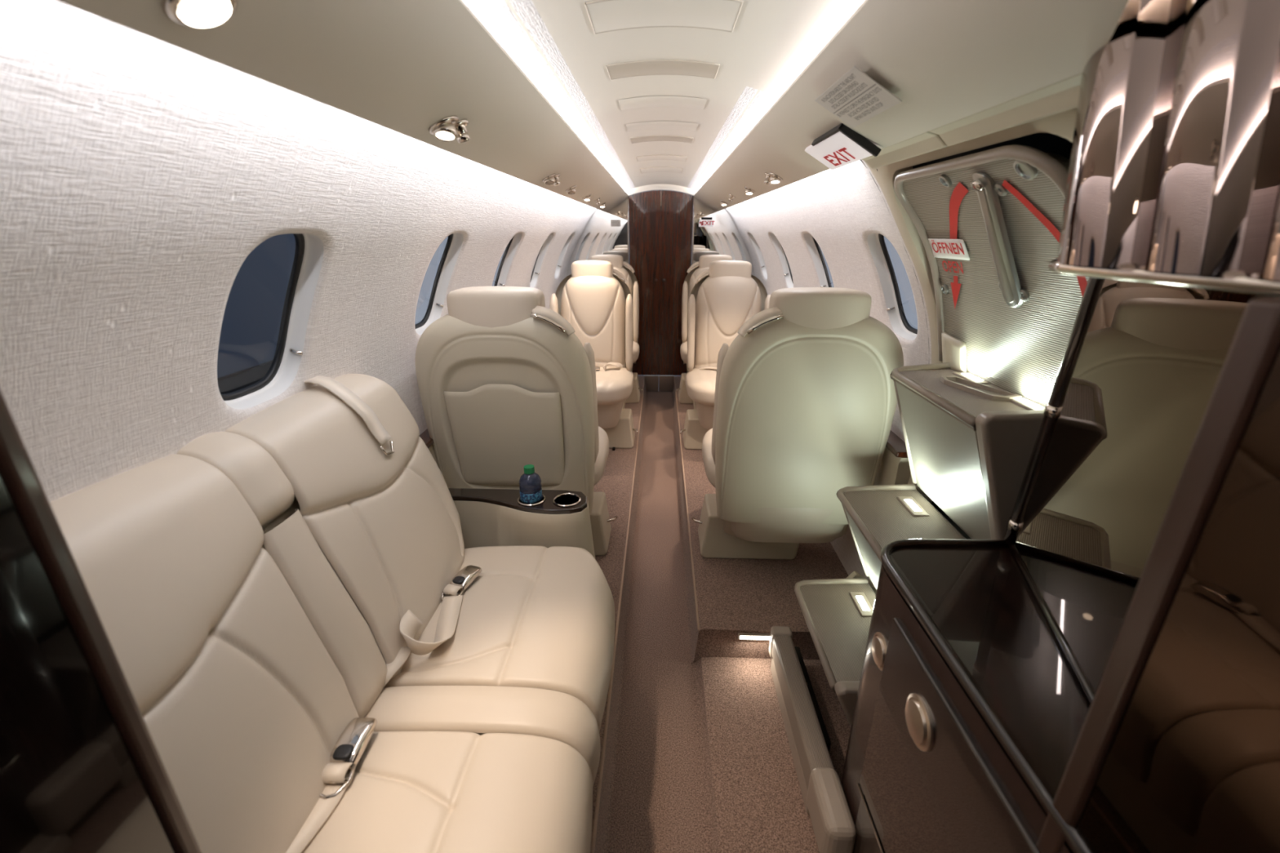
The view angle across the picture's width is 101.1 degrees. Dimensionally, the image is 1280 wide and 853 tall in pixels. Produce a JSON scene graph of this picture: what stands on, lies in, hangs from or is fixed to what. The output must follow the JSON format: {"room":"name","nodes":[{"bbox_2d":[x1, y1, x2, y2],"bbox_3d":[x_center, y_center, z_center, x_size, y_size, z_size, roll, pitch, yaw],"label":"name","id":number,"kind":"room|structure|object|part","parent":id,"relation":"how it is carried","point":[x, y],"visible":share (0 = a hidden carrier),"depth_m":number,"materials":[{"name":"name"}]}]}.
{"room":"aircraft cabin","nodes":[
{"label":"aircraft cabin","id":0,"kind":"room"},
{"bbox_2d":[217,233,324,409],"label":"window","id":1,"kind":"structure","parent":0,"point":[252,317],"depth_m":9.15,"materials":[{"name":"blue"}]},
{"bbox_2d":[0,0,635,502],"bbox_3d":[-0.452,-0.256,2.002,0.632,1.610,5.700,1,20,2],"label":"wall","id":2,"kind":"structure","parent":0,"point":[140,173],"depth_m":0.76,"materials":[{"name":"fabric"}]},
{"bbox_2d":[162,0,237,28],"bbox_3d":[-0.398,-0.383,0.477,0.055,0.031,0.060,1,20,2],"label":"light","id":3,"kind":"object","parent":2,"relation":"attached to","point":[196,14],"visible":1,"depth_m":0.48,"materials":[{"name":"silver metal"}]},
{"bbox_2d":[55,0,627,211],"bbox_3d":[-0.305,-0.898,1.760,0.208,0.131,5.698,1,20,2],"label":"overhead panel","id":4,"kind":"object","parent":2,"relation":"attached to","point":[404,67],"depth_m":0.74,"materials":[{"name":"beige plastic"}]},
{"bbox_2d":[418,428,433,448],"bbox_3d":[-0.697,-0.455,3.197,0.075,0.020,3.320,1,20,2],"label":"trim","id":5,"kind":"structure","parent":2,"relation":"attached to","point":[428,442],"depth_m":1.81,"materials":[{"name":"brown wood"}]},
{"bbox_2d":[428,444,438,466],"bbox_3d":[-0.697,-0.178,3.299,0.065,0.570,3.320,1,20,2],"label":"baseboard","id":6,"kind":"structure","parent":2,"relation":"attached to","point":[431,448],"depth_m":1.84,"materials":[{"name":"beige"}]},
{"bbox_2d":[414,233,463,334],"bbox_3d":[-0.711,-0.501,1.821,0.192,0.354,0.256,1,20,2],"label":"window frame","id":7,"kind":"structure","parent":2,"relation":"in","point":[455,241],"depth_m":1.93,"materials":[{"name":"white plastic"}]},
{"bbox_2d":[428,115,458,142],"bbox_3d":[-0.377,-0.574,1.014,0.058,0.044,0.063,1,20,2],"label":"light","id":8,"kind":"object","parent":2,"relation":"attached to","point":[444,129],"visible":0.99,"depth_m":1.00,"materials":[{"name":"silver metal"}]},
{"bbox_2d":[455,118,470,142],"bbox_3d":[-0.362,-0.591,1.053,0.041,0.042,0.044,1,20,2],"label":"air vent","id":9,"kind":"object","parent":2,"relation":"attached to","point":[462,135],"visible":0.86,"depth_m":1.05,"materials":[{"name":"silver metal"}]},
{"bbox_2d":[493,233,521,286],"bbox_3d":[-0.680,-0.785,2.595,0.192,0.354,0.256,1,20,2],"label":"window","id":10,"kind":"structure","parent":2,"relation":"in","point":[511,248],"depth_m":2.70,"materials":[{"name":"white plastic"}]},
{"bbox_2d":[529,233,553,288],"bbox_3d":[-0.650,-1.069,3.369,0.192,0.354,0.256,1,20,2],"label":"window","id":11,"kind":"structure","parent":2,"relation":"in","point":[537,265],"depth_m":3.49,"materials":[{"name":"white plastic"}]},
{"bbox_2d":[542,173,555,185],"bbox_3d":[-0.339,-0.923,1.966,0.052,0.042,0.057,1,20,2],"label":"light","id":12,"kind":"object","parent":2,"relation":"attached to","point":[548,180],"visible":0.98,"depth_m":1.95,"materials":[{"name":"silver metal"}]},
{"bbox_2d":[554,173,560,185],"bbox_3d":[-0.325,-0.943,2.012,0.041,0.042,0.044,1,20,2],"label":"air vent","id":13,"kind":"object","parent":2,"relation":"attached to","point":[557,181],"visible":0.76,"depth_m":2.00,"materials":[{"name":"silver metal"}]},
{"bbox_2d":[555,233,573,278],"bbox_3d":[-0.620,-1.353,4.143,0.192,0.354,0.256,1,20,2],"label":"window","id":14,"kind":"structure","parent":2,"relation":"in","point":[565,247],"depth_m":4.26,"materials":[{"name":"white plastic"}]},
{"bbox_2d":[565,185,576,195],"bbox_3d":[-0.321,-1.099,2.445,0.052,0.042,0.057,1,20,2],"label":"light","id":15,"kind":"object","parent":2,"relation":"attached to","point":[571,190],"visible":0.97,"depth_m":2.43,"materials":[{"name":"silver metal"}]},
{"bbox_2d":[582,193,591,201],"bbox_3d":[-0.300,-1.292,2.970,0.052,0.042,0.057,1,20,2],"label":"light","id":16,"kind":"object","parent":2,"relation":"attached to","point":[587,198],"visible":0.97,"depth_m":2.95,"materials":[{"name":"silver metal"}]},
{"bbox_2d":[594,197,599,204],"bbox_3d":[-0.273,-1.432,3.344,0.041,0.042,0.044,1,20,2],"label":"air vent","id":17,"kind":"object","parent":2,"relation":"attached to","point":[597,202],"visible":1,"depth_m":3.34,"materials":[{"name":"silver metal"}]},
{"bbox_2d":[598,201,605,208],"bbox_3d":[-0.270,-1.577,3.749,0.052,0.042,0.057,1,20,2],"label":"light","id":18,"kind":"object","parent":2,"relation":"attached to","point":[602,205],"visible":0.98,"depth_m":3.73,"materials":[{"name":"silver metal"}]},
{"bbox_2d":[566,191,755,276],"bbox_3d":[0.177,-1.172,4.694,1.680,1.775,0.034,1,20,2],"label":"wall","id":19,"kind":"structure","parent":0,"point":[597,237],"depth_m":4.51,"materials":[{"name":"white plastic"}]},
{"bbox_2d":[610,219,620,226],"bbox_3d":[-0.206,-1.730,4.481,0.084,0.054,0.007,1,20,2],"label":"placard","id":20,"kind":"object","parent":19,"relation":"attached to","point":[614,223],"visible":1,"depth_m":4.48,"materials":[{"name":"white plastic"}]},
{"bbox_2d":[626,186,694,391],"bbox_3d":[0.176,-1.152,4.657,0.570,1.756,0.044,1,20,2],"label":"door","id":21,"kind":"structure","parent":19,"relation":"in","point":[661,233],"depth_m":4.58,"materials":[{"name":"brown wood"}]},
{"bbox_3d":[0.104,-0.405,4.942,0.142,0.156,0.022,1,20,2],"label":"kick plate","id":22,"kind":"part","parent":21,"relation":"part of","materials":[{"name":"brown carpet"}]},
{"bbox_3d":[0.248,-0.403,4.937,0.142,0.156,0.022,1,20,2],"label":"kick plate","id":23,"kind":"part","parent":21,"relation":"part of","materials":[{"name":"brown carpet"}]},
{"bbox_2d":[626,184,696,193],"bbox_3d":[0.176,-1.975,4.374,0.580,0.096,0.040,1,20,2],"label":"trim","id":24,"kind":"structure","parent":19,"relation":"attached to","point":[633,189],"depth_m":4.35,"materials":[{"name":"beige plastic"}]},
{"bbox_2d":[698,217,714,226],"bbox_3d":[0.564,-1.727,4.447,0.132,0.074,0.013,1,20,2],"label":"exit sign","id":25,"kind":"object","parent":19,"relation":"attached to","point":[701,223],"visible":1,"depth_m":4.44,"materials":[{"name":"white plastic"}]},
{"bbox_2d":[467,0,864,191],"bbox_3d":[0.072,-0.934,1.733,1.120,0.200,5.700,1,20,2],"label":"ceiling","id":26,"kind":"structure","parent":0,"point":[771,42],"depth_m":1.19,"materials":[{"name":"beige plastic"}]},
{"bbox_2d":[635,154,687,161],"bbox_3d":[0.115,-1.424,2.793,0.264,0.014,0.174,1,20,2],"label":"ceiling panel","id":27,"kind":"object","parent":26,"relation":"attached to","point":[657,157],"visible":1,"depth_m":2.78,"materials":[{"name":"beige plastic"}]},
{"bbox_2d":[640,166,683,173],"bbox_3d":[0.135,-1.617,3.319,0.264,0.014,0.254,1,20,2],"label":"ceiling panel","id":28,"kind":"object","parent":26,"relation":"attached to","point":[653,169],"visible":1,"depth_m":3.30,"materials":[{"name":"beige plastic"}]},
{"bbox_2d":[626,120,697,131],"bbox_3d":[0.082,-1.118,1.963,0.260,0.011,0.140,1,20,2],"label":"ceiling panel","id":29,"kind":"object","parent":26,"relation":"attached to","point":[656,124],"visible":1,"depth_m":1.95,"materials":[{"name":"beige plastic"}]},
{"bbox_2d":[630,135,693,143],"bbox_3d":[0.093,-1.219,2.235,0.264,0.014,0.124,1,20,2],"label":"ceiling vent","id":30,"kind":"object","parent":26,"relation":"in","point":[648,138],"visible":1,"depth_m":2.23,"materials":[{"name":"beige plastic"}]},
{"bbox_2d":[618,95,706,110],"bbox_3d":[0.068,-0.989,1.612,0.260,0.011,0.130,1,20,2],"label":"ceiling panel","id":31,"kind":"object","parent":26,"relation":"attached to","point":[663,100],"visible":1,"depth_m":1.60,"materials":[{"name":"beige plastic"}]},
{"bbox_2d":[606,59,719,79],"bbox_3d":[0.055,-0.870,1.283,0.266,0.014,0.114,1,20,2],"label":"ceiling vent","id":32,"kind":"object","parent":26,"relation":"in","point":[651,67],"visible":1,"depth_m":1.27,"materials":[{"name":"beige plastic"}]},
{"bbox_2d":[584,0,743,33],"bbox_3d":[0.043,-0.750,0.959,0.270,0.014,0.144,1,20,2],"label":"ceiling panel","id":33,"kind":"object","parent":26,"relation":"attached to","point":[605,15],"visible":1,"depth_m":0.96,"materials":[{"name":"beige plastic"}]},
{"bbox_2d":[1048,0,1279,296],"bbox_3d":[0.540,-0.150,0.048,0.168,0.340,1.256,1,20,2],"label":"glass rack","id":34,"kind":"object","parent":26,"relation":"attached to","point":[1174,175],"visible":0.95,"depth_m":0.46,"materials":[{"name":"brown metal"}]},
{"bbox_3d":[0.536,0.006,0.092,0.134,0.017,1.208,1,20,2],"label":"rail","id":35,"kind":"part","parent":34,"relation":"part of","materials":[{"name":"silver metal"}]},
{"bbox_2d":[591,375,850,852],"bbox_3d":[0.072,0.577,2.288,1.680,0.150,5.700,1,20,2],"label":"floor","id":36,"kind":"structure","parent":0,"point":[698,758],"depth_m":1.75,"materials":[{"name":"beige carpet"}]},
{"bbox_2d":[0,389,201,852],"bbox_3d":[-0.669,0.521,0.093,0.342,1.467,0.966,1,20,2],"label":"partition","id":37,"kind":"object","parent":36,"relation":"on","point":[82,770],"visible":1,"depth_m":0.44,"materials":[{"name":"black wood"}]},
{"bbox_2d":[49,373,614,852],"bbox_3d":[-0.446,0.420,1.142,0.748,0.934,1.069,1,20,2],"label":"couch","id":38,"kind":"object","parent":36,"relation":"on","point":[308,642],"visible":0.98,"depth_m":0.93,"materials":[{"name":"beige leather"}]},
{"bbox_2d":[49,454,359,852],"bbox_3d":[-0.667,0.386,0.798,0.298,0.588,0.430,1,20,2],"label":"cushion","id":39,"kind":"object","parent":38,"relation":"on","point":[241,671],"depth_m":0.79,"materials":[{"name":"beige leather"}]},
{"bbox_3d":[-0.686,0.471,1.125,0.236,0.850,0.984,1,20,2],"label":"frame","id":40,"kind":"part","parent":38,"relation":"part of","materials":[{"name":"beige leather"}]},
{"bbox_3d":[-0.605,0.378,1.028,0.166,0.405,0.173,1,20,2],"label":"fold down armrest","id":41,"kind":"part","parent":38,"relation":"part of","materials":[{"name":"beige leather"}]},
{"bbox_3d":[-0.510,0.591,0.876,0.057,0.016,0.055,1,20,2],"label":"buckle frame","id":42,"kind":"part","parent":38,"relation":"part of","materials":[{"name":"silver metal"}]},
{"bbox_2d":[225,373,464,678],"bbox_3d":[-0.646,0.206,1.317,0.298,0.608,0.608,1,20,2],"label":"cushion","id":43,"kind":"object","parent":38,"relation":"on","point":[341,465],"depth_m":1.17,"materials":[{"name":"beige leather"}]},
{"bbox_2d":[302,731,592,852],"bbox_3d":[-0.355,0.731,0.866,0.538,0.246,0.344,1,20,2],"label":"seat cushion","id":44,"kind":"object","parent":38,"relation":"on","point":[406,792],"depth_m":0.87,"materials":[{"name":"beige leather"}]},
{"bbox_3d":[-0.478,0.425,1.330,0.054,0.015,0.051,6,21,17],"label":"buckle frame","id":45,"kind":"part","parent":38,"relation":"part of","materials":[{"name":"silver metal"}]},
{"bbox_2d":[383,545,614,731],"bbox_3d":[-0.334,0.541,1.383,0.538,0.247,0.533,1,20,2],"label":"seat cushion","id":46,"kind":"object","parent":38,"relation":"on","point":[535,617],"depth_m":1.24,"materials":[{"name":"beige leather"}]},
{"bbox_2d":[415,286,617,555],"bbox_3d":[-0.426,-0.008,2.070,0.671,1.098,0.707,1,20,2],"label":"seat","id":47,"kind":"object","parent":36,"relation":"on","point":[506,384],"visible":0.91,"depth_m":1.72,"materials":[{"name":"beige leather"}]},
{"bbox_3d":[-0.178,-0.074,1.892,0.044,0.465,0.145,1,20,2],"label":"armrest","id":48,"kind":"part","parent":47,"relation":"part of","materials":[{"name":"beige leather"}]},
{"bbox_2d":[594,426,608,485],"bbox_3d":[-0.439,0.117,2.173,0.610,0.154,0.575,1,20,2],"label":"seat cushion","id":49,"kind":"object","parent":47,"relation":"on","point":[601,457],"depth_m":2.08,"materials":[{"name":"beige leather"}]},
{"bbox_2d":[448,488,595,558],"bbox_3d":[-0.406,0.445,1.743,0.559,0.473,0.137,1,20,2],"label":"console","id":50,"kind":"object","parent":36,"relation":"on","point":[487,517],"visible":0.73,"depth_m":1.66,"materials":[{"name":"beige leather"}]},
{"bbox_2d":[519,464,542,503],"bbox_3d":[-0.341,0.176,1.636,0.069,0.112,0.069,1,20,2],"label":"water bottle","id":51,"kind":"object","parent":50,"relation":"on","point":[530,482],"visible":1,"depth_m":1.61,"materials":[{"name":"blue plastic"}]},
{"bbox_2d":[517,493,581,506],"bbox_3d":[-0.285,0.251,1.662,0.199,0.053,0.087,1,20,2],"label":"cup holders","id":52,"kind":"object","parent":50,"relation":"on","point":[548,500],"depth_m":1.64,"materials":[{"name":"grey metal"}]},
{"bbox_2d":[549,259,638,450],"bbox_3d":[-0.289,-0.420,3.192,0.563,1.098,0.678,1,20,2],"label":"seat","id":53,"kind":"object","parent":36,"relation":"on","point":[596,300],"visible":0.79,"depth_m":3.24,"materials":[{"name":"beige leather"}]},
{"bbox_3d":[-0.532,-0.586,3.287,0.044,0.465,0.145,1,20,2],"label":"armrest","id":54,"kind":"part","parent":53,"relation":"part of","materials":[{"name":"beige leather"}]},
{"bbox_3d":[-0.297,-0.659,3.311,0.409,0.605,0.170,1,20,2],"label":"backrest","id":55,"kind":"part","parent":53,"relation":"part of","materials":[{"name":"beige leather"}]},
{"bbox_2d":[595,366,633,404],"bbox_3d":[-0.306,-0.259,3.197,0.531,0.154,0.575,1,20,2],"label":"seat cushion","id":56,"kind":"object","parent":53,"relation":"on","point":[615,384],"depth_m":2.99,"materials":[{"name":"beige leather"}]},
{"bbox_3d":[-0.067,-0.580,3.271,0.044,0.465,0.145,1,20,2],"label":"armrest","id":57,"kind":"part","parent":53,"relation":"part of","materials":[{"name":"beige leather"}]},
{"bbox_2d":[590,254,643,403],"bbox_3d":[-0.254,-0.740,4.065,0.563,1.098,0.678,1,20,2],"label":"seat","id":58,"kind":"object","parent":36,"relation":"on","point":[619,264],"visible":0.25,"depth_m":4.10,"materials":[{"name":"beige leather"}]},
{"bbox_3d":[-0.263,-0.979,4.184,0.409,0.605,0.170,1,20,2],"label":"backrest","id":59,"kind":"part","parent":58,"relation":"part of","materials":[{"name":"beige leather"}]},
{"bbox_2d":[632,340,639,363],"bbox_3d":[-0.272,-0.579,4.070,0.531,0.154,0.575,1,20,2],"label":"seat cushion","id":60,"kind":"object","parent":58,"relation":"on","point":[636,346],"depth_m":3.93,"materials":[{"name":"beige leather"}]},
{"bbox_3d":[-0.032,-0.900,4.144,0.044,0.465,0.145,1,20,2],"label":"armrest","id":61,"kind":"part","parent":58,"relation":"part of","materials":[{"name":"beige leather"}]},
{"bbox_2d":[590,376,700,852],"bbox_3d":[0.079,0.581,2.275,0.286,0.150,5.674,1,20,2],"label":"trim","id":62,"kind":"structure","parent":36,"relation":"attached to","point":[602,763],"depth_m":1.85,"materials":[{"name":"beige carpet"}]},
{"bbox_2d":[675,254,732,404],"bbox_3d":[0.563,-0.730,4.037,0.563,1.098,0.678,1,20,2],"label":"seat","id":63,"kind":"object","parent":36,"relation":"on","point":[704,262],"visible":0.23,"depth_m":4.09,"materials":[{"name":"beige leather"}]},
{"bbox_2d":[680,340,687,364],"bbox_3d":[0.577,-0.568,4.041,0.531,0.154,0.575,1,20,2],"label":"seat cushion","id":64,"kind":"object","parent":63,"relation":"on","point":[683,348],"depth_m":3.93,"materials":[{"name":"beige leather"}]},
{"bbox_3d":[0.351,-0.896,4.130,0.044,0.465,0.145,1,20,2],"label":"armrest","id":65,"kind":"part","parent":63,"relation":"part of","materials":[{"name":"beige leather"}]},
{"bbox_3d":[0.586,-0.968,4.154,0.409,0.605,0.170,1,20,2],"label":"backrest","id":66,"kind":"part","parent":63,"relation":"part of","materials":[{"name":"beige leather"}]},
{"bbox_2d":[680,260,770,449],"bbox_3d":[0.529,-0.409,3.164,0.563,1.098,0.678,1,20,2],"label":"seat","id":67,"kind":"object","parent":36,"relation":"on","point":[724,296],"visible":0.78,"depth_m":3.21,"materials":[{"name":"beige leather"}]},
{"bbox_3d":[0.317,-0.575,3.258,0.044,0.465,0.145,1,20,2],"label":"armrest","id":68,"kind":"part","parent":67,"relation":"part of","materials":[{"name":"beige leather"}]},
{"bbox_2d":[685,368,716,406],"bbox_3d":[0.543,-0.248,3.168,0.531,0.154,0.575,1,20,2],"label":"seat cushion","id":69,"kind":"object","parent":67,"relation":"on","point":[700,383],"depth_m":2.99,"materials":[{"name":"beige leather"}]},
{"bbox_3d":[0.552,-0.648,3.282,0.409,0.605,0.170,1,20,2],"label":"backrest","id":70,"kind":"part","parent":67,"relation":"part of","materials":[{"name":"beige leather"}]},
{"bbox_3d":[0.783,-0.570,3.242,0.044,0.465,0.145,1,20,2],"label":"armrest","id":71,"kind":"part","parent":67,"relation":"part of","materials":[{"name":"beige leather"}]},
{"bbox_2d":[737,632,770,639],"bbox_3d":[0.391,0.708,1.773,0.120,0.018,0.012,1,20,2],"label":"floor light","id":72,"kind":"object","parent":36,"relation":"attached to","point":[740,636],"visible":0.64,"depth_m":1.77,"materials":[{"name":"beige plastic"}]},
{"bbox_2d":[691,287,903,559],"bbox_3d":[0.546,0.005,2.036,0.671,1.098,0.707,1,20,2],"label":"seat","id":73,"kind":"object","parent":36,"relation":"on","point":[806,399],"visible":0.97,"depth_m":1.72,"materials":[{"name":"beige leather"}]},
{"bbox_2d":[702,428,715,487],"bbox_3d":[0.563,0.130,2.139,0.610,0.154,0.575,1,20,2],"label":"seat cushion","id":74,"kind":"object","parent":73,"relation":"on","point":[708,459],"depth_m":2.07,"materials":[{"name":"beige leather"}]},
{"bbox_3d":[0.288,-0.068,1.876,0.044,0.465,0.145,1,20,2],"label":"armrest","id":75,"kind":"part","parent":73,"relation":"part of","materials":[{"name":"beige leather"}]},
{"bbox_2d":[768,626,856,852],"bbox_3d":[0.464,0.838,1.460,0.094,0.162,0.645,1,20,2],"label":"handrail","id":76,"kind":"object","parent":36,"relation":"on","point":[824,799],"depth_m":1.36,"materials":[{"name":"beige"}]},
{"bbox_3d":[0.446,0.865,1.531,0.038,0.062,0.470,1,20,2],"label":"kick panel","id":77,"kind":"part","parent":76,"relation":"part of","materials":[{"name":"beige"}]},
{"bbox_2d":[845,571,872,586],"bbox_3d":[0.686,0.578,1.781,0.178,0.198,0.029,1,20,2],"label":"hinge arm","id":78,"kind":"object","parent":36,"relation":"on","point":[854,575],"visible":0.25,"depth_m":1.75},
{"bbox_2d":[840,276,1279,852],"bbox_3d":[0.621,0.522,0.428,0.374,1.468,1.490,1,20,2],"label":"cabinet","id":79,"kind":"object","parent":36,"relation":"on","point":[1101,674],"visible":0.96,"depth_m":0.67,"materials":[{"name":"brown wood"}]},
{"bbox_3d":[0.462,1.016,0.808,0.011,0.225,0.750,1,20,2],"label":"drawer","id":80,"kind":"part","parent":79,"relation":"part of","materials":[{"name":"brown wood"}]},
{"bbox_3d":[0.456,0.901,0.774,0.006,0.006,0.765,1,20,2],"label":"drawer trim","id":81,"kind":"part","parent":79,"relation":"part of","materials":[{"name":"brown wood"}]},
{"bbox_3d":[0.474,0.447,1.046,0.014,0.072,0.072,1,20,2],"label":"latch knob","id":82,"kind":"part","parent":79,"relation":"part of","materials":[{"name":"silver metal"}]},
{"bbox_3d":[0.457,0.489,0.873,0.014,0.084,0.084,1,20,2],"label":"latch knob","id":83,"kind":"part","parent":79,"relation":"part of","materials":[{"name":"silver metal"}]},
{"bbox_3d":[0.462,0.690,0.696,0.012,0.435,0.765,1,20,2],"label":"drawer","id":84,"kind":"part","parent":79,"relation":"part of","materials":[{"name":"brown wood"}]},
{"bbox_2d":[881,546,1090,852],"bbox_3d":[0.632,0.506,0.414,0.352,0.015,1.475,1,20,2],"label":"countertop","id":85,"kind":"structure","parent":79,"relation":"on","point":[981,601],"depth_m":0.84,"materials":[{"name":"brown wood"}]},
{"bbox_3d":[0.761,-0.070,0.946,0.028,0.713,0.103,7,21,18],"label":"post","id":86,"kind":"part","parent":79,"relation":"part of","materials":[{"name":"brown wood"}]},
{"bbox_3d":[0.669,0.084,0.716,0.020,0.558,0.647,7,21,19],"label":"mirror panel","id":87,"kind":"part","parent":79,"relation":"part of","materials":[{"name":"brown mirror"}]},
{"bbox_3d":[0.474,0.422,0.083,0.048,0.760,0.900,1,20,2],"label":"panel","id":88,"kind":"part","parent":79,"relation":"part of","materials":[{"name":"brown metal"}]},
{"bbox_2d":[687,86,931,582],"bbox_3d":[0.641,-0.669,3.127,0.632,1.610,3.225,1,20,2],"label":"wall","id":89,"kind":"structure","parent":0,"point":[839,207],"depth_m":2.01,"materials":[{"name":"fabric"}]},
{"bbox_2d":[720,199,728,206],"bbox_3d":[0.558,-1.481,3.485,0.052,0.042,0.057,1,20,2],"label":"light","id":90,"kind":"object","parent":89,"relation":"attached to","point":[723,203],"visible":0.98,"depth_m":3.47,"materials":[{"name":"silver metal"}]},
{"bbox_2d":[728,193,735,201],"bbox_3d":[0.527,-1.312,3.015,0.041,0.042,0.044,1,20,2],"label":"air vent","id":91,"kind":"object","parent":89,"relation":"attached to","point":[731,197],"visible":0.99,"depth_m":3.01,"materials":[{"name":"silver metal"}]},
{"bbox_2d":[744,186,755,195],"bbox_3d":[0.519,-1.116,2.491,0.052,0.042,0.057,1,20,2],"label":"light","id":92,"kind":"object","parent":89,"relation":"attached to","point":[748,191],"visible":0.98,"depth_m":2.48,"materials":[{"name":"silver metal"}]},
{"bbox_2d":[749,233,767,279],"bbox_3d":[0.938,-1.328,4.075,0.192,0.354,0.256,1,20,2],"label":"window","id":93,"kind":"structure","parent":89,"relation":"in","point":[756,246],"depth_m":4.20,"materials":[{"name":"white plastic"}]},
{"bbox_2d":[764,172,770,184],"bbox_3d":[0.486,-0.929,1.974,0.041,0.042,0.044,1,20,2],"label":"air vent","id":94,"kind":"object","parent":89,"relation":"attached to","point":[767,175],"visible":0.77,"depth_m":1.97,"materials":[{"name":"silver metal"}]},
{"bbox_2d":[768,172,782,184],"bbox_3d":[0.497,-0.909,1.928,0.052,0.042,0.057,1,20,2],"label":"light","id":95,"kind":"object","parent":89,"relation":"attached to","point":[775,179],"visible":0.99,"depth_m":1.91,"materials":[{"name":"silver metal"}]},
{"bbox_2d":[770,233,793,288],"bbox_3d":[0.907,-1.039,3.287,0.192,0.354,0.256,1,20,2],"label":"window","id":96,"kind":"structure","parent":89,"relation":"in","point":[787,271],"depth_m":3.40,"materials":[{"name":"white plastic"}]},
{"bbox_2d":[804,233,831,287],"bbox_3d":[0.876,-0.753,2.509,0.192,0.354,0.256,1,20,2],"label":"window","id":97,"kind":"structure","parent":89,"relation":"in","point":[813,246],"depth_m":2.61,"materials":[{"name":"white plastic"}]},
{"bbox_2d":[804,123,881,169],"bbox_3d":[0.473,-0.664,1.264,0.096,0.066,0.316,1,20,2],"label":"exit sign","id":98,"kind":"object","parent":89,"relation":"attached to","point":[840,146],"visible":1,"depth_m":1.21,"materials":[{"name":"white plastic"}]},
{"bbox_2d":[814,66,902,128],"bbox_3d":[0.386,-0.589,0.952,0.083,0.050,0.230,1,20,2],"label":"placard","id":99,"kind":"object","parent":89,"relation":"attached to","point":[855,98],"visible":1,"depth_m":0.93,"materials":[{"name":"grey"}]},
{"bbox_2d":[866,233,917,340],"bbox_3d":[0.846,-0.467,1.730,0.192,0.354,0.256,1,20,2],"label":"window","id":100,"kind":"structure","parent":89,"relation":"in","point":[876,242],"depth_m":1.84,"materials":[{"name":"white plastic"}]},
{"bbox_2d":[873,447,911,485],"bbox_3d":[0.930,-0.179,3.304,0.065,0.570,3.190,1,20,2],"label":"baseboard","id":101,"kind":"structure","parent":89,"relation":"attached to","point":[892,470],"depth_m":1.76,"materials":[{"name":"beige"}]},
{"bbox_2d":[885,430,907,457],"bbox_3d":[0.930,-0.456,3.202,0.075,0.020,3.190,1,20,2],"label":"trim","id":102,"kind":"structure","parent":89,"relation":"attached to","point":[895,444],"depth_m":1.76,"materials":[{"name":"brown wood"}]},
{"bbox_2d":[693,0,1128,211],"bbox_3d":[0.472,-1.105,2.325,0.208,0.131,4.438,1,20,2],"label":"overhead panel","id":103,"kind":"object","parent":89,"relation":"attached to","point":[947,61],"depth_m":0.74,"materials":[{"name":"beige plastic"}]},
{"bbox_2d":[860,132,1072,539],"bbox_3d":[0.765,0.141,1.152,0.427,1.652,1.120,1,20,2],"label":"doorway","id":104,"kind":"structure","parent":89,"relation":"in","point":[1046,142],"depth_m":0.99,"materials":[{"name":"black rubber"}]},
{"bbox_2d":[794,144,1088,727],"bbox_3d":[0.686,0.159,1.331,0.403,1.494,0.595,1,20,2],"label":"entry door","id":105,"kind":"structure","parent":104,"relation":"attached to","point":[988,223],"depth_m":1.21,"materials":[{"name":"beige"}]},
{"bbox_3d":[0.843,-0.194,1.415,0.034,0.102,0.100,1,20,2],"label":"corner plate","id":106,"kind":"part","parent":105,"relation":"part of","materials":[{"name":"beige"}]},
{"bbox_3d":[0.724,-0.366,1.065,0.164,0.235,0.041,-8,22,-20],"label":"handle","id":107,"kind":"part","parent":105,"relation":"part of","materials":[{"name":"silver metal"}]},
{"bbox_3d":[0.726,-0.368,1.062,0.184,0.258,0.058,-8,21,-20],"label":"handle plate","id":108,"kind":"part","parent":105,"relation":"part of","materials":[{"name":"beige metal"}]},
{"bbox_2d":[863,106,1077,591],"bbox_3d":[0.656,0.053,1.220,0.572,1.570,0.900,1,20,2],"label":"door frame","id":109,"kind":"structure","parent":89,"relation":"attached to","point":[1062,124],"depth_m":1.36,"materials":[{"name":"beige"}]},
{"bbox_2d":[862,72,1081,168],"bbox_3d":[0.544,-0.527,0.937,0.050,0.046,0.762,1,20,2],"label":"trim","id":110,"kind":"structure","parent":89,"relation":"attached to","point":[1062,95],"depth_m":0.80,"materials":[{"name":"beige plastic"}]}
]}

